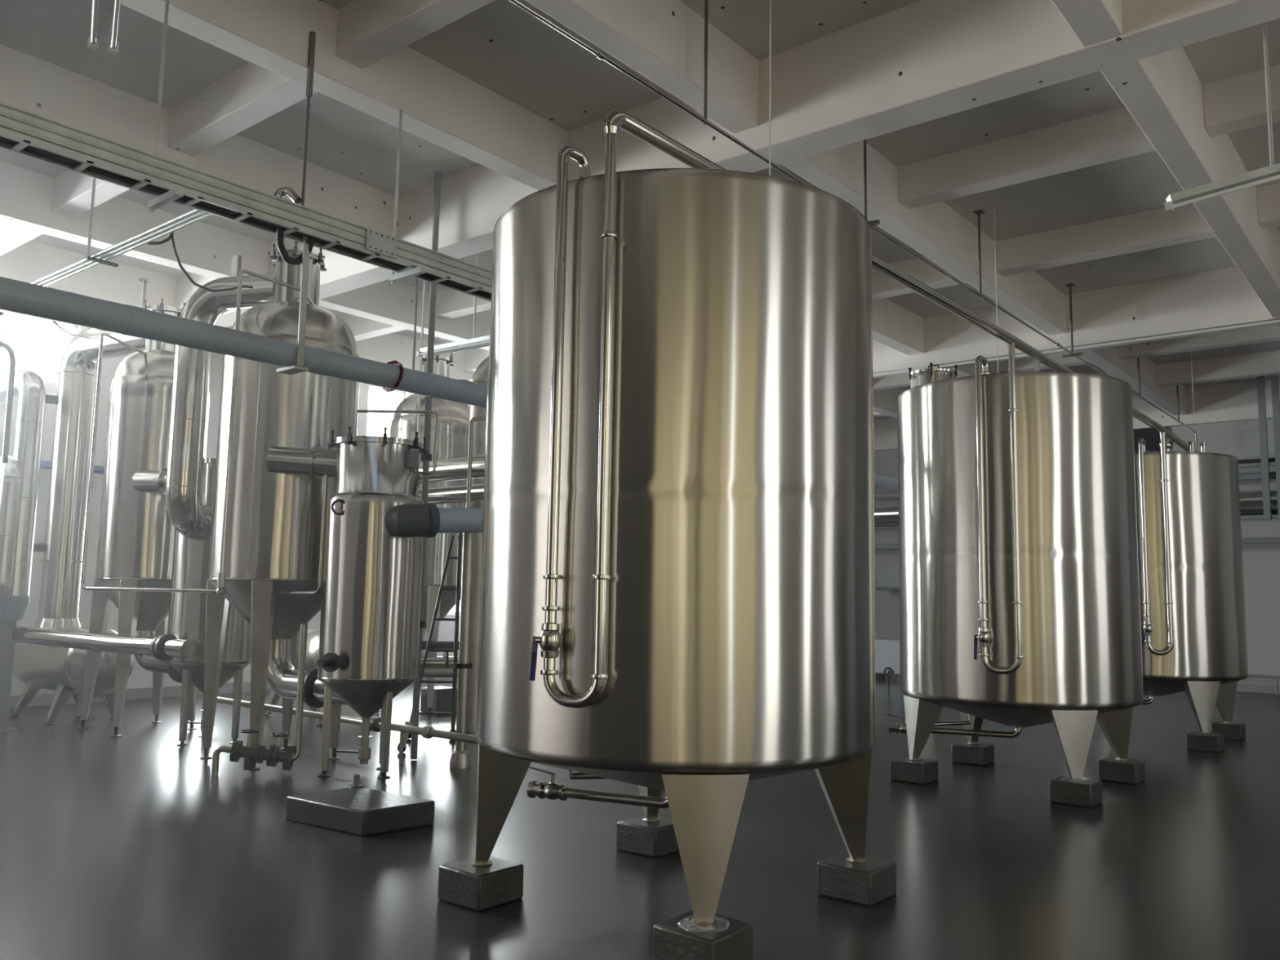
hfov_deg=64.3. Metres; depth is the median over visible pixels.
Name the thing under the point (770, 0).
wire
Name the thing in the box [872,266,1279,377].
ceiling beam
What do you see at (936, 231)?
trim
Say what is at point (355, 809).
pedestal
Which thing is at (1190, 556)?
storage tank
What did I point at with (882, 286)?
trim
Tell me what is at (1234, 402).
beam
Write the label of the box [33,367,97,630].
tower
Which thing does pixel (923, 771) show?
concrete plinth
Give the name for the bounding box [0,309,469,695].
wall
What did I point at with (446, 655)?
flange
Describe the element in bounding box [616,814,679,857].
concrete plinth
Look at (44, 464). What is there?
pipe
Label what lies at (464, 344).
light
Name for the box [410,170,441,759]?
vertical conduit
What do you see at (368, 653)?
vessel
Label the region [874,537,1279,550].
pipe
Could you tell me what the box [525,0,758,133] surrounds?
beam
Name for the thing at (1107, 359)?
beam
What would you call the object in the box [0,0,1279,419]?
ceiling
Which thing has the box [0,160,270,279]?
trim
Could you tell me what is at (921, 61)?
beam
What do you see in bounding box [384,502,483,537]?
pipe
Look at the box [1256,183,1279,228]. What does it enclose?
ceiling beam
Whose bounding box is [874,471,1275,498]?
pipe
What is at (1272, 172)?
light
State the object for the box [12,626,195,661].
pipe
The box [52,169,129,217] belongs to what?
beam
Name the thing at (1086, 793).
concrete plinth
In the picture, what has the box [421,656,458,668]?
pipe
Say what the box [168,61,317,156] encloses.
beam
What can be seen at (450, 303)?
ceiling beam
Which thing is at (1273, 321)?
conduit
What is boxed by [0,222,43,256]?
trim
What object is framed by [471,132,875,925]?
storage tank
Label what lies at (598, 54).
ceiling pipe
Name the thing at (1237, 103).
beam
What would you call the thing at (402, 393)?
window
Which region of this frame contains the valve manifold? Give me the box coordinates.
[211,623,307,775]
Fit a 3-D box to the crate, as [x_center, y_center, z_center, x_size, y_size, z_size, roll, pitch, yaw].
[-2.509,2.749,12.736,0.340,0.300,0.340,-4,-8,39]
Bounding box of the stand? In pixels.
[396,720,411,752]
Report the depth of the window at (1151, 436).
19.08 m
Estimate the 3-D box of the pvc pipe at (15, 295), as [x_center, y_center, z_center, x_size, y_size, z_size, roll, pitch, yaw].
[-0.241,-0.496,9.040,0.173,0.173,13.100,-4,-8,39]
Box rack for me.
[1238,374,1279,519]
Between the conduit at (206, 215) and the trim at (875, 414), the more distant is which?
the trim at (875, 414)
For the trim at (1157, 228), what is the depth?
10.59 m
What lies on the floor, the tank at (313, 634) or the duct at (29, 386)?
the tank at (313, 634)
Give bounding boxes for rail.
[1248,674,1279,694]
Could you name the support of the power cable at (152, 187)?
in the cable tray
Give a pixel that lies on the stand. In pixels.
(406, 722)
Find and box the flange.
[442,652,448,668]
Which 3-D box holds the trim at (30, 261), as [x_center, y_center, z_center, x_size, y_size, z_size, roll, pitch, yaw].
[-8.322,-2.702,10.462,0.240,0.520,7.100,-4,-8,39]
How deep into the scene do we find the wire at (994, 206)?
10.18 m
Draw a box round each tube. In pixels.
[0,341,15,463]
[459,379,485,386]
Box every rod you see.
[137,277,151,307]
[412,278,418,369]
[703,0,708,124]
[863,139,879,226]
[973,209,984,297]
[1062,283,1082,357]
[1137,357,1140,397]
[1176,385,1179,420]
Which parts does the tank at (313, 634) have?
leg, leg, leg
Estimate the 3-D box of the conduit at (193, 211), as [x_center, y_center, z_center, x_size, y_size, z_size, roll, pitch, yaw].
[-5.485,-1.653,8.926,7.650,0.028,0.028,-4,-8,39]
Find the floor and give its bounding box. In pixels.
[0,674,1279,959]
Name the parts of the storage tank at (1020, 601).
lid knob, foot plate, leg, lid knob, manway lid, lid knob, leg, foot plate, valve handle, leg, foot plate, leg, foot plate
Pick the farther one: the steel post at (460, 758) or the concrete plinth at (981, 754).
the concrete plinth at (981, 754)
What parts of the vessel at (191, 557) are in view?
leg, drain lever, leg, lid, leg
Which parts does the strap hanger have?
saddle plate, rod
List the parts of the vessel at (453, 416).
leg, leg, lid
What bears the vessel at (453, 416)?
on the floor
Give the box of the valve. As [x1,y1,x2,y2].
[883,666,893,690]
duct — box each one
[0,368,45,620]
[0,455,22,612]
[417,280,484,484]
[417,483,484,504]
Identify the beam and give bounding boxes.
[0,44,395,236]
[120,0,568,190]
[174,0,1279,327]
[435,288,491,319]
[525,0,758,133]
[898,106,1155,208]
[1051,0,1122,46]
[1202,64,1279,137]
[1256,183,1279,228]
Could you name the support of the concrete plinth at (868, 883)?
on the floor
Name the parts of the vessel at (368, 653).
leg, drain lever, lid, leg, leg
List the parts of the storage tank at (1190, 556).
valve handle, leg, leg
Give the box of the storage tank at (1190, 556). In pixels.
[1134,434,1248,734]
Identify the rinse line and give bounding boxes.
[80,332,332,595]
[210,269,315,595]
[466,416,486,507]
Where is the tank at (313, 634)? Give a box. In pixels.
[264,628,323,726]
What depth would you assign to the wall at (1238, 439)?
17.99 m
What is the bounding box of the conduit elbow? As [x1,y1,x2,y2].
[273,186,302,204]
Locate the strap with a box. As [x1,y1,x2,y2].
[382,360,403,392]
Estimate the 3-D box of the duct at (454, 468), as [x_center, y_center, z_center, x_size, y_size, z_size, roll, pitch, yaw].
[-0.829,-1.367,9.667,4.500,3.070,0.390,-4,-8,39]
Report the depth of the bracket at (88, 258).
7.94 m
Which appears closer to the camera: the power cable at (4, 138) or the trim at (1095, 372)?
the power cable at (4, 138)
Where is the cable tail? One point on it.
(171, 234)
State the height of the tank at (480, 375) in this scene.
4.242 m
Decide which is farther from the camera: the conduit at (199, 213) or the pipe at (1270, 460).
the pipe at (1270, 460)
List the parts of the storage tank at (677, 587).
foot plate, leg, valve handle, lever, leg, foot plate, foot plate, leg, leg, foot plate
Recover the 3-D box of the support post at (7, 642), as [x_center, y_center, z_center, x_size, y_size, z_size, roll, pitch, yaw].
[-6.638,1.954,10.566,0.300,1.250,0.300,-4,-8,39]
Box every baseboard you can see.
[9,677,453,707]
[1236,683,1279,693]
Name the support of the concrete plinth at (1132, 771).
on the floor
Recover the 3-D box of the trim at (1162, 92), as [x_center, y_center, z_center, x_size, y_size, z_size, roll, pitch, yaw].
[5.150,-2.548,8.968,0.220,0.690,7.000,-4,-8,39]
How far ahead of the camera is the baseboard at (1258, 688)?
17.64 m
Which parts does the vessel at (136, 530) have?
leg, leg, leg, lid, leg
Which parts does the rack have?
cross arm, cross arm, post, post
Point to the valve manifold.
(273, 755)
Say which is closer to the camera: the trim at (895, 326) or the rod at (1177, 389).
the trim at (895, 326)
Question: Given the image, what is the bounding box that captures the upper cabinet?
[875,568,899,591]
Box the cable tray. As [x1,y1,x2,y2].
[0,101,492,301]
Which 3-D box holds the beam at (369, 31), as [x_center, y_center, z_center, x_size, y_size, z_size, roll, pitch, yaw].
[-1.349,-3.108,6.525,1.710,0.350,0.220,-4,-8,39]
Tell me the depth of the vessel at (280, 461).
8.87 m
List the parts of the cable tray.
splice plate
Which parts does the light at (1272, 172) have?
drop rod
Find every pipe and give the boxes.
[0,276,897,491]
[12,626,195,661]
[40,460,103,474]
[217,697,478,764]
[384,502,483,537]
[420,668,458,677]
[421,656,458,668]
[422,640,459,649]
[508,0,1197,451]
[602,109,1197,452]
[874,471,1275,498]
[874,490,1277,520]
[874,509,1278,526]
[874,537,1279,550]
[1238,457,1275,463]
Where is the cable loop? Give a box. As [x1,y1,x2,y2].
[275,226,315,265]
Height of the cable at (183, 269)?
0.248 m
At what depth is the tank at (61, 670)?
11.04 m
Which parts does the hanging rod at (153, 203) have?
threaded rod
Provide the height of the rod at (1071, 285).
0.915 m
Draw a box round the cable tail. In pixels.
[146,232,173,244]
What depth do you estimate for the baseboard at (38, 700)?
13.60 m
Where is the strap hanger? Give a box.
[276,31,315,374]
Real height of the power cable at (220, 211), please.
0.038 m
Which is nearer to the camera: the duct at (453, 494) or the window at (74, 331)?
the duct at (453, 494)
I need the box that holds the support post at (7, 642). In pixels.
[0,610,17,731]
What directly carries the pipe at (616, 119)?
attached to the storage tank at (677, 587)
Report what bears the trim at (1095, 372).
attached to the ceiling
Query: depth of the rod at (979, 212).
10.38 m
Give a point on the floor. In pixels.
(127, 846)
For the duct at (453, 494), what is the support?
attached to the duct at (454, 468)
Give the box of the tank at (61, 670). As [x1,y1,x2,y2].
[8,626,133,724]
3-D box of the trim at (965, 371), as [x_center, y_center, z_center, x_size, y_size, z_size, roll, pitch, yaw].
[6.280,-1.671,17.331,0.240,0.520,6.820,-4,-8,39]
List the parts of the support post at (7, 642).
plate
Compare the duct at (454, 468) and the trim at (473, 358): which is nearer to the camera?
the duct at (454, 468)
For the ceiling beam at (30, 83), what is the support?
attached to the ceiling
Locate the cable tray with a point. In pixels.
(24, 126)
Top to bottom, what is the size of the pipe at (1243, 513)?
0.089 m
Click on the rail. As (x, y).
(1276, 677)
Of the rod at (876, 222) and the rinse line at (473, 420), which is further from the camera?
the rinse line at (473, 420)
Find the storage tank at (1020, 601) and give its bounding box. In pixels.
[886,345,1143,780]
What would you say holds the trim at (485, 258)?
attached to the ceiling
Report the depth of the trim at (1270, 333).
14.42 m
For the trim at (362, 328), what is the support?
attached to the ceiling
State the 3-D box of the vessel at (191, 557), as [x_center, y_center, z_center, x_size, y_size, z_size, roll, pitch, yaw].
[-4.234,1.154,10.123,0.813,2.824,0.813,1,-6,2]
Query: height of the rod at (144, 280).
0.415 m
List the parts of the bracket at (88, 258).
rod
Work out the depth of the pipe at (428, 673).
11.57 m
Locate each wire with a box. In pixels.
[768,0,771,175]
[994,205,998,373]
[1191,351,1194,419]
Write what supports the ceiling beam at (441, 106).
attached to the ceiling
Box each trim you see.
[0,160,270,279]
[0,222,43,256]
[0,240,176,307]
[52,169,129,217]
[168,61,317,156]
[226,324,473,380]
[318,279,490,350]
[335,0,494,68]
[339,314,406,341]
[458,248,492,270]
[463,347,488,373]
[782,140,1066,335]
[871,256,966,300]
[871,297,924,355]
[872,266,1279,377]
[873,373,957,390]
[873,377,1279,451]
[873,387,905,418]
[873,411,884,417]
[911,365,928,387]
[947,362,989,377]
[989,351,1091,373]
[995,203,1216,275]
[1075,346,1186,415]
[1088,370,1113,377]
[1101,47,1279,318]
[1118,324,1279,359]
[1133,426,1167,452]
[1156,350,1279,386]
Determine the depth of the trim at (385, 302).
13.18 m
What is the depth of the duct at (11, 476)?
10.52 m
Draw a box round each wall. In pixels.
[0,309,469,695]
[874,418,1279,685]
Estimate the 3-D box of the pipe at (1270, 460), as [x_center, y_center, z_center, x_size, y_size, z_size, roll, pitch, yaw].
[8.385,-0.151,19.466,13.500,0.089,0.090,-4,-8,39]
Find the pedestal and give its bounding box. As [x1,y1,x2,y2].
[285,773,435,835]
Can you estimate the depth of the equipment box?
18.86 m
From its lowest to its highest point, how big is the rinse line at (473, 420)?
3.206 m
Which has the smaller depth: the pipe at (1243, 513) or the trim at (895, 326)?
the trim at (895, 326)
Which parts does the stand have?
leg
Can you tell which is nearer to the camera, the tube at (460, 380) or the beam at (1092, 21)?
the beam at (1092, 21)
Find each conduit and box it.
[30,185,246,284]
[35,210,206,285]
[41,190,260,286]
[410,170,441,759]
[872,319,1279,376]
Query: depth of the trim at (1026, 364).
15.92 m
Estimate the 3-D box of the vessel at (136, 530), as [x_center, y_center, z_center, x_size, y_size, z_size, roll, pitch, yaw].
[-5.441,0.356,11.134,2.870,4.594,1.020,-5,-8,41]
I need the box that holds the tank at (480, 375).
[465,356,488,731]
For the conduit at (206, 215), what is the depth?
7.67 m
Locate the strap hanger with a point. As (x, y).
(294, 369)
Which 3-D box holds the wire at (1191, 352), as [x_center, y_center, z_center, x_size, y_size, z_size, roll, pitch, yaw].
[8.474,-1.495,15.609,0.010,1.160,0.010,-4,-8,39]
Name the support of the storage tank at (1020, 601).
on the floor
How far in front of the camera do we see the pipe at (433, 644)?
11.60 m
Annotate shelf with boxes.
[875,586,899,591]
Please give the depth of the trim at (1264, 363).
16.37 m
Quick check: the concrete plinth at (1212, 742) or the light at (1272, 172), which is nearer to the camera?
the light at (1272, 172)
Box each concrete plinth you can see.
[437,856,524,911]
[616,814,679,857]
[653,910,753,959]
[817,851,896,906]
[889,756,937,784]
[951,741,994,765]
[1049,775,1102,807]
[1098,756,1145,784]
[1186,731,1224,752]
[1210,720,1245,740]
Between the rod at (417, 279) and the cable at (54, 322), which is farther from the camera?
the rod at (417, 279)
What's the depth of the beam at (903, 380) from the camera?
17.38 m
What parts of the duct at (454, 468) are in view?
hanger rod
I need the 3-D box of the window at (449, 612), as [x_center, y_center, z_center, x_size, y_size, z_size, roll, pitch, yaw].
[-3.655,1.718,17.614,0.060,1.200,1.600,-4,-8,39]
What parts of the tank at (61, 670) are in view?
leg, leg, leg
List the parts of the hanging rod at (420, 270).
threaded rod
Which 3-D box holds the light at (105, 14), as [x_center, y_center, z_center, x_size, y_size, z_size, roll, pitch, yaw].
[-2.401,-2.869,4.683,0.142,1.255,1.352,5,-7,-29]
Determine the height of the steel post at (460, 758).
2.100 m
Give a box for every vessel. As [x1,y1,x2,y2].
[59,297,210,737]
[165,240,359,770]
[166,457,251,746]
[316,409,438,778]
[377,352,469,715]
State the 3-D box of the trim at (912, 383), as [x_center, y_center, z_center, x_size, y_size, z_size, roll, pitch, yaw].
[3.998,0.780,14.252,0.260,4.780,0.280,-4,-8,39]
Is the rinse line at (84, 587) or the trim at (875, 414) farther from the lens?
the trim at (875, 414)
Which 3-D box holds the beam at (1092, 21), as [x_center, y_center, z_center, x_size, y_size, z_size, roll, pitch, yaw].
[0.486,-3.269,3.294,0.220,0.690,7.100,-4,-8,39]
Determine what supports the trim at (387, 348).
attached to the ceiling
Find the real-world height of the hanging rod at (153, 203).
1.300 m
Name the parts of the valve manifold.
valve stem, valve stem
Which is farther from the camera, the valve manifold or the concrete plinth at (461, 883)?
the valve manifold
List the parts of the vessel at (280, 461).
leg, leg, leg, lid, leg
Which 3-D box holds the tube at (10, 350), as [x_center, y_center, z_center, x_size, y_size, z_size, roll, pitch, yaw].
[-6.541,-0.805,10.432,0.197,1.260,0.056,5,-8,-32]
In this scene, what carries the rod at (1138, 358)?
hanging from the ceiling
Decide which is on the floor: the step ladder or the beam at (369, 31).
the step ladder
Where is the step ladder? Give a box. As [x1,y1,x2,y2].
[407,533,462,738]
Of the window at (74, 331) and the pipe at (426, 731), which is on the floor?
the pipe at (426, 731)
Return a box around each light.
[87,0,120,54]
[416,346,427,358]
[433,296,489,355]
[1164,22,1279,212]
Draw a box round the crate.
[420,685,457,712]
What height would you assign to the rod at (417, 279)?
1.398 m
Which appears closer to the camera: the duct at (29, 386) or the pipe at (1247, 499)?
the duct at (29, 386)
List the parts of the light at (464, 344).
drop rod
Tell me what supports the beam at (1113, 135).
attached to the ceiling
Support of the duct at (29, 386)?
on the support post at (7, 642)
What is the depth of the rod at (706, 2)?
6.68 m
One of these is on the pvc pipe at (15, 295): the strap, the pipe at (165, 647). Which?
the strap
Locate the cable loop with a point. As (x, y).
(280, 239)
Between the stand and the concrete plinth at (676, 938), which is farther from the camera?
the stand
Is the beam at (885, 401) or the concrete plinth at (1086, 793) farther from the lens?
the beam at (885, 401)
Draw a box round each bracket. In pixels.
[85,177,118,266]
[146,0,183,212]
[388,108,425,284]
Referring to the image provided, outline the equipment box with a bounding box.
[875,638,900,681]
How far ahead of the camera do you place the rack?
17.35 m
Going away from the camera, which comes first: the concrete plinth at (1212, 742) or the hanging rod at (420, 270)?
the hanging rod at (420, 270)
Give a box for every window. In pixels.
[0,310,77,383]
[368,384,404,401]
[447,611,459,613]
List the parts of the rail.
rail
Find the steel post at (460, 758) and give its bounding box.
[449,533,473,768]
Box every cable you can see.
[0,136,490,293]
[0,137,491,295]
[0,140,491,298]
[53,320,100,339]
[171,235,253,292]
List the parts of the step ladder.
rail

